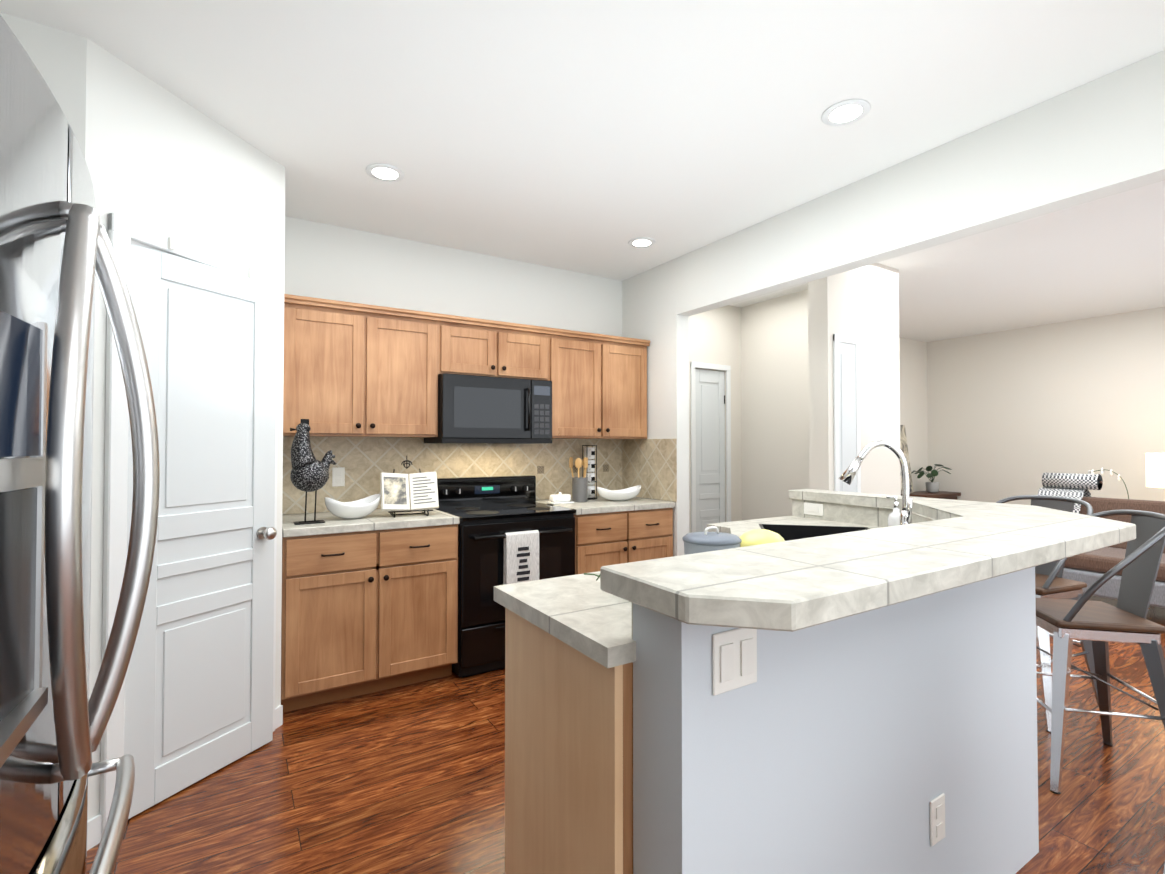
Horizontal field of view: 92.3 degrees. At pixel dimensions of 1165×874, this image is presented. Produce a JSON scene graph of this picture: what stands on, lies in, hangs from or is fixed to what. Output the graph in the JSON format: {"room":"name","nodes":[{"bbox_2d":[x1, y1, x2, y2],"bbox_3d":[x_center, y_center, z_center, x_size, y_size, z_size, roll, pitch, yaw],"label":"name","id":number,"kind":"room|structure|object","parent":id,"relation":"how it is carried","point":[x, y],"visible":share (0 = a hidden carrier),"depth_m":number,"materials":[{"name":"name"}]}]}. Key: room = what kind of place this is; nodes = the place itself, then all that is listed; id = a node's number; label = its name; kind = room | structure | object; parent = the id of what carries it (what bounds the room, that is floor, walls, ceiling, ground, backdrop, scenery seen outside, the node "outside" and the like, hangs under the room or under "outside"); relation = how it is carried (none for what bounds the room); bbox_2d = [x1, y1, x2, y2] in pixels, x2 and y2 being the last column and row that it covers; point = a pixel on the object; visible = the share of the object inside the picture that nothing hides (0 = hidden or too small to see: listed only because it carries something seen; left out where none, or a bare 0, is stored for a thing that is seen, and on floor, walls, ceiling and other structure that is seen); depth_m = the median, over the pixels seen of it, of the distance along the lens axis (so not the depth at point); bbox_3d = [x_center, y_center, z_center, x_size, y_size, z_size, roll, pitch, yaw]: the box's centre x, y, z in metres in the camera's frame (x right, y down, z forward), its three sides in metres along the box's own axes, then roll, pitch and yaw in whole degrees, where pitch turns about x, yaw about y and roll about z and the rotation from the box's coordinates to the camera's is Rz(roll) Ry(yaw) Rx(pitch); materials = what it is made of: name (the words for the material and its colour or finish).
{"room":"kitchen","nodes":[
{"label":"kitchen","id":0,"kind":"room"},
{"bbox_2d":[0,12,86,157],"bbox_3d":[-1.935,0.014,1.694,0.650,2.660,0.115,1,-1,-32],"label":"wall","id":1,"kind":"structure","parent":0,"point":[58,57],"depth_m":1.80,"materials":[{"name":"white paint"}]},
{"bbox_2d":[85,38,284,820],"bbox_3d":[-1.585,0.023,2.256,0.115,2.660,0.877,0,-1,13],"label":"wall","id":2,"kind":"structure","parent":0,"point":[159,157],"depth_m":2.10,"materials":[{"name":"white paint"}]},
{"bbox_2d":[87,705,282,850],"bbox_3d":[2.716,1.311,2.402,8.019,0.090,6.300,1,-1,-32],"label":"baseboard","id":3,"kind":"structure","parent":2,"relation":"attached to","point":[94,826],"depth_m":1.85,"materials":[{"name":"white"}]},
{"bbox_2d":[100,213,278,837],"bbox_3d":[-1.571,0.299,2.255,0.141,2.109,0.748,0,-1,13],"label":"door frame","id":4,"kind":"structure","parent":2,"relation":"attached to","point":[124,232],"depth_m":1.91,"materials":[{"name":"white wood"}]},
{"bbox_2d":[124,244,276,818],"bbox_3d":[-1.498,0.330,2.232,0.500,2.030,0.387,1,-1,-32],"label":"pantry door","id":5,"kind":"structure","parent":2,"relation":"in","point":[199,690],"depth_m":2.21,"materials":[{"name":"white wood"}]},
{"bbox_2d":[168,237,253,278],"bbox_3d":[-1.493,-0.719,2.270,0.015,0.044,0.392,0,-1,13],"label":"hook","id":6,"kind":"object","parent":5,"relation":"attached to","point":[171,243],"depth_m":2.09,"materials":[{"name":"white plastic"}]},
{"bbox_2d":[282,216,622,514],"bbox_3d":[-1.343,0.045,3.557,3.855,2.660,0.115,1,-1,-32],"label":"wall","id":7,"kind":"structure","parent":0,"point":[328,261],"depth_m":3.75,"materials":[{"name":"white paint"}]},
{"bbox_2d":[283,294,442,437],"bbox_3d":[-1.318,-0.373,3.305,0.846,0.743,0.345,1,-1,-32],"label":"upper cabinet","id":8,"kind":"object","parent":7,"relation":"attached to","point":[351,369],"depth_m":3.15,"materials":[{"name":"brown wood"}]},
{"bbox_2d":[282,437,676,513],"bbox_3d":[-0.551,0.229,3.593,2.468,0.448,0.654,1,-1,-32],"label":"backsplash","id":9,"kind":"structure","parent":7,"relation":"attached to","point":[649,466],"depth_m":3.90,"materials":[{"name":"tile"}]},
{"bbox_2d":[332,467,344,486],"bbox_3d":[-1.478,0.242,3.387,0.070,0.115,0.008,1,-1,-32],"label":"outlet","id":10,"kind":"object","parent":9,"relation":"attached to","point":[338,476],"visible":1,"depth_m":3.38,"materials":[{"name":"white plastic"}]},
{"bbox_2d":[443,314,550,380],"bbox_3d":[-0.636,-0.558,3.733,0.760,0.359,0.345,1,-1,-32],"label":"upper cabinet","id":11,"kind":"object","parent":7,"relation":"attached to","point":[471,346],"depth_m":3.58,"materials":[{"name":"brown wood"}]},
{"bbox_2d":[424,373,551,443],"bbox_3d":[-0.610,-0.167,3.683,0.748,0.418,0.426,1,-1,-32],"label":"microwave","id":12,"kind":"object","parent":11,"relation":"attached to","point":[485,409],"visible":1,"depth_m":3.51,"materials":[{"name":"black metal"}]},
{"bbox_2d":[551,328,649,438],"bbox_3d":[0.048,-0.360,4.155,0.852,0.743,0.345,1,-1,-32],"label":"upper cabinet","id":13,"kind":"object","parent":7,"relation":"attached to","point":[599,381],"depth_m":3.99,"materials":[{"name":"brown wood"}]},
{"bbox_2d":[0,0,1164,341],"bbox_3d":[2.341,-1.346,2.329,9.020,0.080,6.500,1,-1,-32],"label":"ceiling","id":14,"kind":"structure","parent":0,"point":[588,136],"depth_m":2.23,"materials":[{"name":"white paint"}]},
{"bbox_2d":[366,163,403,181],"bbox_3d":[-0.968,-1.295,2.744,0.180,0.007,0.180,1,-1,-32],"label":"recessed light","id":15,"kind":"object","parent":14,"relation":"in","point":[384,172],"visible":1,"depth_m":2.73,"materials":[{"name":"white plastic"}]},
{"bbox_2d":[628,237,655,247],"bbox_3d":[0.391,-1.279,3.683,0.180,0.007,0.180,1,-1,-32],"label":"recessed light","id":16,"kind":"object","parent":14,"relation":"in","point":[642,242],"visible":0.98,"depth_m":3.67,"materials":[{"name":"white plastic"}]},
{"bbox_2d":[821,99,870,125],"bbox_3d":[1.059,-1.303,2.250,0.180,0.007,0.180,1,-1,-32],"label":"recessed light","id":17,"kind":"object","parent":14,"relation":"in","point":[845,112],"visible":1,"depth_m":2.24,"materials":[{"name":"white plastic"}]},
{"bbox_2d":[87,594,1164,873],"bbox_3d":[2.341,1.384,2.285,9.020,0.060,6.500,1,-1,-32],"label":"floor","id":18,"kind":"structure","parent":0,"point":[409,778],"depth_m":2.11,"materials":[{"name":"brown wood"}]},
{"bbox_2d":[0,15,159,873],"bbox_3d":[-1.048,0.439,0.581,0.959,1.775,0.910,1,-1,-32],"label":"refrigerator","id":19,"kind":"object","parent":18,"relation":"on","point":[57,253],"visible":1,"depth_m":0.69,"materials":[{"name":"grey metal"}]},
{"bbox_2d":[281,507,459,711],"bbox_3d":[-1.220,0.908,3.154,0.874,0.920,0.670,1,-1,-32],"label":"base cabinet","id":20,"kind":"object","parent":18,"relation":"on","point":[369,603],"visible":0.98,"depth_m":2.88,"materials":[{"name":"brown wood"}]},
{"bbox_2d":[290,419,336,524],"bbox_3d":[-1.393,0.175,2.897,0.221,0.535,0.130,1,-1,-32],"label":"statue","id":21,"kind":"object","parent":20,"relation":"on","point":[309,472],"visible":1,"depth_m":2.85,"materials":[{"name":"black metal"}]},
{"bbox_2d":[325,494,380,518],"bbox_3d":[-1.256,0.383,3.067,0.294,0.125,0.207,1,-1,-32],"label":"bowl","id":22,"kind":"object","parent":20,"relation":"on","point":[362,508],"visible":1,"depth_m":3.00,"materials":[{"name":"white ceramic"}]},
{"bbox_2d":[380,455,438,517],"bbox_3d":[-0.998,0.279,3.213,0.321,0.342,0.229,1,-1,-32],"label":"cookbook stand","id":23,"kind":"object","parent":20,"relation":"on","point":[395,492],"visible":1,"depth_m":3.19,"materials":[{"name":"white paper"}]},
{"bbox_2d":[434,475,575,677],"bbox_3d":[-0.512,0.823,3.567,0.750,1.105,0.700,1,-1,-32],"label":"range","id":24,"kind":"object","parent":18,"relation":"on","point":[490,511],"visible":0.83,"depth_m":3.26,"materials":[{"name":"black metal"}]},
{"bbox_2d":[503,530,538,584],"bbox_3d":[-0.356,0.741,3.269,0.210,0.378,0.048,1,-1,-32],"label":"dish towel","id":25,"kind":"object","parent":24,"relation":"hanging from","point":[521,557],"visible":0.9,"depth_m":3.25,"materials":[{"name":"fabric"}]},
{"bbox_2d":[536,497,674,574],"bbox_3d":[0.147,0.922,4.004,0.820,0.920,0.670,1,-1,-32],"label":"base cabinet","id":26,"kind":"object","parent":18,"relation":"on","point":[610,532],"visible":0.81,"depth_m":3.74,"materials":[{"name":"brown wood"}]},
{"bbox_2d":[546,492,573,503],"bbox_3d":[-0.154,0.419,3.869,0.170,0.079,0.100,1,-1,-32],"label":"butter dish","id":27,"kind":"object","parent":26,"relation":"on","point":[560,498],"visible":1,"depth_m":3.84,"materials":[{"name":"white ceramic"}]},
{"bbox_2d":[569,457,587,501],"bbox_3d":[-0.020,0.303,4.006,0.126,0.315,0.138,1,-1,-32],"label":"utensil crock","id":28,"kind":"object","parent":26,"relation":"on","point":[579,489],"visible":0.98,"depth_m":3.96,"materials":[{"name":"ceramic"}]},
{"bbox_2d":[582,445,596,499],"bbox_3d":[0.056,0.263,4.196,0.116,0.403,0.128,1,-1,-32],"label":"mug rack","id":29,"kind":"object","parent":26,"relation":"on","point":[589,452],"visible":0.83,"depth_m":4.17,"materials":[{"name":"black metal"}]},
{"bbox_2d":[597,485,640,500],"bbox_3d":[0.268,0.409,4.062,0.358,0.106,0.173,1,-1,-32],"label":"bowl","id":30,"kind":"object","parent":26,"relation":"on","point":[623,494],"visible":1,"depth_m":4.00,"materials":[{"name":"white ceramic"}]},
{"bbox_2d":[502,569,1038,873],"bbox_3d":[0.724,0.843,2.115,2.175,1.017,1.296,1,-1,-32],"label":"kitchen island","id":31,"kind":"object","parent":18,"relation":"on","point":[874,710],"depth_m":1.29,"materials":[{"name":"white paint"}]},
{"bbox_2d":[494,585,613,668],"bbox_3d":[0.622,0.451,2.147,2.080,0.040,1.175,1,-1,-32],"label":"island countertop","id":32,"kind":"structure","parent":31,"relation":"on","point":[582,642],"depth_m":1.27,"materials":[{"name":"white tile"}]},
{"bbox_2d":[584,573,599,580],"bbox_3d":[0.168,0.390,1.521,0.314,0.061,0.266,1,-1,-32],"label":"decorative piece","id":33,"kind":"object","parent":32,"relation":"on","point":[598,576],"visible":0.04,"depth_m":1.52,"materials":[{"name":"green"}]},
{"bbox_2d":[712,628,756,695],"bbox_3d":[0.298,0.432,1.087,0.120,0.115,0.010,1,-1,-32],"label":"light switch","id":34,"kind":"object","parent":31,"relation":"attached to","point":[734,657],"visible":0.96,"depth_m":1.08,"materials":[{"name":"white plastic"}]},
{"bbox_2d":[804,502,822,515],"bbox_3d":[1.260,0.394,3.054,0.009,0.065,0.120,1,-1,-32],"label":"outlet","id":35,"kind":"object","parent":31,"relation":"attached to","point":[813,509],"visible":1,"depth_m":3.05,"materials":[{"name":"white plastic"}]},
{"bbox_2d":[574,489,1135,644],"bbox_3d":[0.780,0.308,2.056,2.210,0.051,1.500,1,-1,-32],"label":"island countertop","id":36,"kind":"structure","parent":31,"relation":"on","point":[845,563],"depth_m":1.25,"materials":[{"name":"white tile"}]},
{"bbox_2d":[683,526,741,554],"bbox_3d":[0.422,0.359,1.826,0.188,0.134,0.188,1,-1,-32],"label":"pot","id":37,"kind":"object","parent":36,"relation":"on","point":[699,542],"visible":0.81,"depth_m":1.77,"materials":[{"name":"grey plastic"}]},
{"bbox_2d":[739,529,784,546],"bbox_3d":[0.622,0.374,1.931,0.175,0.107,0.166,1,-1,-32],"label":"pack","id":38,"kind":"object","parent":36,"relation":"on","point":[756,537],"visible":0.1,"depth_m":1.89,"materials":[{"name":"yellow"}]},
{"bbox_2d":[839,440,912,524],"bbox_3d":[1.232,0.223,2.330,0.220,0.422,0.239,1,-1,-32],"label":"faucet","id":39,"kind":"object","parent":36,"relation":"on","point":[847,476],"visible":0.94,"depth_m":2.31,"materials":[{"name":"silver metal"}]},
{"bbox_2d":[887,496,899,526],"bbox_3d":[1.380,0.348,2.463,0.070,0.176,0.065,1,-1,-32],"label":"soap dispenser","id":40,"kind":"object","parent":36,"relation":"on","point":[894,518],"visible":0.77,"depth_m":2.45,"materials":[{"name":"white ceramic"}]},
{"bbox_2d":[930,793,944,845],"bbox_3d":[0.939,1.011,1.477,0.070,0.116,0.009,1,-1,-32],"label":"outlet","id":41,"kind":"object","parent":31,"relation":"attached to","point":[937,819],"visible":1,"depth_m":1.47,"materials":[{"name":"white plastic"}]},
{"bbox_2d":[901,491,960,499],"bbox_3d":[4.193,1.053,6.782,0.810,0.750,0.370,1,-1,-32],"label":"console table","id":42,"kind":"object","parent":18,"relation":"on","point":[945,495],"visible":0.23,"depth_m":6.69,"materials":[{"name":"brown wood"}]},
{"bbox_2d":[900,425,913,492],"bbox_3d":[3.859,0.221,6.811,0.360,0.916,0.152,1,-1,-32],"label":"painting","id":43,"kind":"object","parent":42,"relation":"on","point":[903,445],"visible":0.15,"depth_m":6.86,"materials":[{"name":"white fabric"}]},
{"bbox_2d":[911,464,951,492],"bbox_3d":[4.276,0.506,6.845,0.521,0.342,0.514,1,-1,-32],"label":"potted plant","id":44,"kind":"object","parent":42,"relation":"on","point":[932,487],"visible":0.96,"depth_m":6.78,"materials":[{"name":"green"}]},
{"bbox_2d":[996,495,1099,732],"bbox_3d":[2.284,0.838,2.880,0.488,1.051,0.484,0,-1,-22],"label":"bar stool","id":45,"kind":"object","parent":18,"relation":"on","point":[1051,582],"visible":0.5,"depth_m":2.74,"materials":[{"name":"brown metal"}]},
{"bbox_2d":[1035,510,1164,793],"bbox_3d":[2.073,0.828,2.306,0.488,1.051,0.484,0,-1,13],"label":"bar stool","id":46,"kind":"object","parent":18,"relation":"on","point":[1100,625],"visible":0.71,"depth_m":2.18,"materials":[{"name":"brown metal"}]},
{"bbox_2d":[1062,496,1164,607],"bbox_3d":[4.612,0.956,4.341,0.882,0.860,1.980,1,-1,-32],"label":"sofa","id":47,"kind":"object","parent":18,"relation":"on","point":[1090,568],"depth_m":4.50,"materials":[{"name":"brown leather"}]},
{"bbox_2d":[1038,487,1090,513],"bbox_3d":[4.429,0.697,5.168,0.385,0.445,0.330,1,-1,-32],"label":"throw blanket","id":48,"kind":"object","parent":47,"relation":"on","point":[1079,494],"visible":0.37,"depth_m":5.12,"materials":[{"name":"grey fabric"}]},
{"bbox_2d":[1042,473,1102,489],"bbox_3d":[4.509,0.406,5.158,0.140,0.140,0.440,1,-1,-32],"label":"bolster","id":49,"kind":"object","parent":48,"relation":"on","point":[1075,481],"visible":1,"depth_m":5.11,"materials":[{"name":"grey fabric"}]},
{"bbox_3d":[5.144,1.106,4.996,0.540,0.578,0.545,1,-1,-32],"label":"side table","id":50,"kind":"object","parent":18,"relation":"on","visible":0},
{"bbox_2d":[1088,467,1128,498],"bbox_3d":[4.882,0.547,5.077,0.431,0.540,0.329,1,-1,-32],"label":"orchid plant","id":51,"kind":"object","parent":50,"relation":"on","point":[1092,471],"visible":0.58,"depth_m":5.10,"materials":[{"name":"white plant"}]},
{"bbox_2d":[1145,453,1164,487],"bbox_3d":[5.167,0.478,4.894,0.330,0.672,0.330,1,-1,-32],"label":"table lamp","id":52,"kind":"object","parent":50,"relation":"on","point":[1155,470],"visible":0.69,"depth_m":4.88,"materials":[{"name":"white fabric"}]},
{"bbox_2d":[622,258,688,555],"bbox_3d":[0.489,0.058,4.370,0.115,2.660,0.871,1,-1,-32],"label":"wall","id":53,"kind":"structure","parent":0,"point":[649,304],"depth_m":4.08,"materials":[{"name":"white paint"}]},
{"bbox_2d":[741,289,808,520],"bbox_3d":[1.898,0.067,4.926,0.115,2.660,1.415,1,-1,-32],"label":"wall","id":54,"kind":"structure","parent":0,"point":[775,393],"depth_m":5.07,"materials":[{"name":"beige paint"}]},
{"bbox_2d":[689,305,927,532],"bbox_3d":[2.382,0.085,5.992,4.815,2.660,0.115,1,-1,-32],"label":"wall","id":55,"kind":"structure","parent":0,"point":[714,336],"depth_m":5.38,"materials":[{"name":"beige paint"}]},
{"bbox_2d":[695,369,724,531],"bbox_3d":[1.175,0.386,5.197,0.392,2.015,0.046,1,-1,-32],"label":"hall door","id":56,"kind":"structure","parent":55,"relation":"in","point":[710,447],"depth_m":5.20,"materials":[{"name":"white wood"}]},
{"bbox_2d":[691,362,730,532],"bbox_3d":[1.193,0.361,5.169,0.500,2.080,0.018,1,-1,-32],"label":"door frame","id":57,"kind":"structure","parent":55,"relation":"attached to","point":[726,368],"depth_m":5.12,"materials":[{"name":"white wood"}]},
{"bbox_2d":[808,263,900,495],"bbox_3d":[1.991,0.053,4.062,0.880,2.660,0.150,1,-1,-32],"label":"wall","id":58,"kind":"structure","parent":0,"point":[862,303],"depth_m":4.00,"materials":[{"name":"beige paint"}]},
{"bbox_2d":[833,334,860,492],"bbox_3d":[1.831,0.340,3.859,0.290,2.080,0.018,1,-1,-32],"label":"door","id":59,"kind":"structure","parent":58,"relation":"attached to","point":[846,390],"depth_m":3.86,"materials":[{"name":"white"}]},
{"bbox_2d":[676,50,1164,315],"bbox_3d":[2.184,-1.114,1.665,0.115,0.404,5.544,1,-1,-32],"label":"header beam","id":60,"kind":"structure","parent":0,"point":[1100,138],"depth_m":2.42,"materials":[{"name":"white paint"}]},
{"bbox_2d":[927,307,1164,504],"bbox_3d":[6.139,0.062,4.620,0.115,2.660,6.415,1,-1,-32],"label":"wall","id":61,"kind":"structure","parent":0,"point":[1016,412],"depth_m":6.15,"materials":[{"name":"beige paint"}]}
]}

